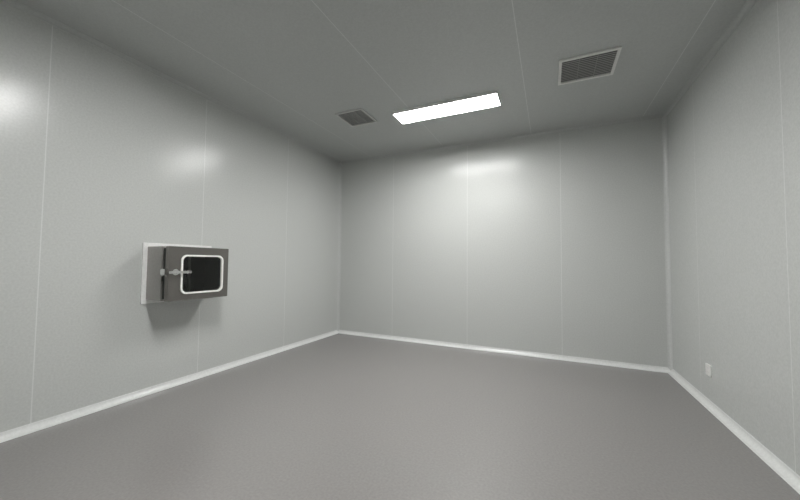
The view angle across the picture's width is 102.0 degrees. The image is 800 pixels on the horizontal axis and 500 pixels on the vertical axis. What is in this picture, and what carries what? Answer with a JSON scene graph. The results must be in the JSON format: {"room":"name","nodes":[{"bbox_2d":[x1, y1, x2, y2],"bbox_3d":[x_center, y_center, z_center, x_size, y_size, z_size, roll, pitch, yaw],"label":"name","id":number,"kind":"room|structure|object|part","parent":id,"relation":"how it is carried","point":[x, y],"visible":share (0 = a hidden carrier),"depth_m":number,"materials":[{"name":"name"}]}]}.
{"room":"clean room","nodes":[
{"label":"clean room","id":0,"kind":"room"},
{"bbox_2d":[0,1,338,431],"bbox_3d":[-2.028,-0.157,3.204,0.100,2.800,4.700,-1,-3,25],"label":"wall","id":1,"kind":"structure","parent":0,"point":[103,156],"depth_m":2.63,"materials":[{"name":"white paint"}]},
{"bbox_2d":[0,330,337,442],"bbox_3d":[-1.974,1.217,3.116,0.048,0.048,4.700,-1,-3,25],"label":"baseboard","id":2,"kind":"structure","parent":1,"relation":"attached to","point":[23,430],"depth_m":2.66,"materials":[{"name":"white plastic"}]},
{"bbox_2d":[0,0,340,163],"bbox_3d":[-1.953,-1.538,3.232,0.036,0.036,4.700,-1,-3,25],"label":"trim","id":3,"kind":"structure","parent":1,"relation":"attached to","point":[17,4],"depth_m":2.73,"materials":[{"name":"white metal"}]},
{"bbox_2d":[140,242,228,303],"bbox_3d":[-1.892,0.206,2.937,0.364,0.520,0.610,-1,-3,25],"label":"box","id":4,"kind":"object","parent":1,"relation":"attached to","point":[169,272],"visible":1,"depth_m":2.76,"materials":[{"name":"metal"}]},
{"bbox_3d":[-1.833,0.184,2.693,0.052,0.052,0.175,-1,-3,25],"label":"handle","id":5,"kind":"part","parent":4,"relation":"part of","materials":[{"name":"silver metal"}]},
{"bbox_3d":[-1.794,0.206,2.891,0.042,0.455,0.540,-1,-3,25],"label":"door","id":6,"kind":"part","parent":4,"relation":"part of","materials":[{"name":"metal"}]},
{"bbox_2d":[18,0,746,160],"bbox_3d":[-0.016,-1.624,2.339,4.503,0.100,4.900,-1,-3,25],"label":"ceiling","id":7,"kind":"structure","parent":0,"point":[289,66],"depth_m":2.57,"materials":[{"name":"white metal"}]},
{"bbox_2d":[335,108,376,126],"bbox_3d":[-0.498,-1.515,3.715,0.350,0.014,0.360,-1,-3,25],"label":"ceiling vent","id":8,"kind":"object","parent":7,"relation":"in","point":[359,116],"visible":1,"depth_m":3.70,"materials":[{"name":"grey metal"}]},
{"bbox_2d":[339,110,371,124],"bbox_3d":[-0.498,-1.516,3.715,0.306,0.007,0.316,-1,-3,25],"label":"grille","id":9,"kind":"object","parent":8,"relation":"attached to","point":[351,117],"depth_m":3.70,"materials":[{"name":"grey metal"}]},
{"bbox_2d":[393,90,500,123],"bbox_3d":[0.480,-1.508,3.460,1.120,0.030,0.275,-1,-3,25],"label":"recessed light","id":10,"kind":"object","parent":7,"relation":"in","point":[490,99],"visible":1,"depth_m":3.44,"materials":[{"name":"white plastic"}]},
{"bbox_2d":[558,46,621,85],"bbox_3d":[1.572,-1.535,2.724,0.430,0.014,0.390,-1,-3,25],"label":"ceiling vent","id":11,"kind":"object","parent":7,"relation":"in","point":[601,63],"visible":1,"depth_m":2.71,"materials":[{"name":"grey metal"}]},
{"bbox_2d":[0,333,799,499],"bbox_3d":[-0.044,1.274,2.220,4.503,0.100,4.900,-1,-3,25],"label":"floor","id":12,"kind":"structure","parent":0,"point":[338,416],"depth_m":2.08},
{"bbox_2d":[340,118,666,366],"bbox_3d":[0.977,-0.076,4.455,4.503,2.800,0.100,-1,-3,25],"label":"wall","id":13,"kind":"structure","parent":0,"point":[554,243],"depth_m":4.15,"materials":[{"name":"white metal"}]},
{"bbox_2d":[336,163,342,330],"bbox_3d":[-0.988,-0.061,5.289,0.036,2.800,0.036,-1,-3,25],"label":"trim","id":14,"kind":"structure","parent":13,"relation":"attached to","point":[340,164],"depth_m":5.29,"materials":[{"name":"white metal"}]},
{"bbox_2d":[341,113,663,163],"bbox_3d":[0.963,-1.459,4.450,4.303,0.036,0.036,-1,-3,25],"label":"trim","id":15,"kind":"structure","parent":13,"relation":"attached to","point":[656,116],"depth_m":4.19,"materials":[{"name":"white metal"}]},
{"bbox_2d":[338,330,670,372],"bbox_3d":[0.933,1.296,4.332,4.303,0.048,0.048,-1,-3,25],"label":"baseboard","id":16,"kind":"structure","parent":13,"relation":"attached to","point":[432,342],"depth_m":4.07,"materials":[{"name":"white plastic"}]},
{"bbox_2d":[662,115,672,369],"bbox_3d":[2.885,-0.096,3.498,0.036,2.800,0.036,-1,-3,25],"label":"trim","id":17,"kind":"structure","parent":13,"relation":"attached to","point":[664,118],"depth_m":3.50,"materials":[{"name":"white metal"}]},
{"bbox_2d":[667,0,799,475],"bbox_3d":[1.968,-0.193,1.355,0.100,2.800,4.700,-1,-3,25],"label":"wall","id":18,"kind":"structure","parent":0,"point":[733,137],"depth_m":2.12,"materials":[{"name":"white paint"}]},
{"bbox_2d":[705,363,711,376],"bbox_3d":[2.510,0.976,2.634,0.009,0.090,0.095,-1,-3,25],"label":"wall socket","id":19,"kind":"object","parent":18,"relation":"attached to","point":[708,368],"visible":1,"depth_m":2.63,"materials":[{"name":"white plastic"}]},
{"bbox_2d":[663,0,757,115],"bbox_3d":[1.920,-1.573,1.440,0.036,0.036,4.700,-1,-3,25],"label":"trim","id":20,"kind":"structure","parent":18,"relation":"attached to","point":[748,4],"depth_m":2.47,"materials":[{"name":"white metal"}]},
{"bbox_2d":[668,369,799,493],"bbox_3d":[1.887,1.183,1.330,0.048,0.048,4.700,-1,-3,25],"label":"baseboard","id":21,"kind":"structure","parent":18,"relation":"attached to","point":[786,473],"depth_m":2.11,"materials":[{"name":"white plastic"}]}
]}

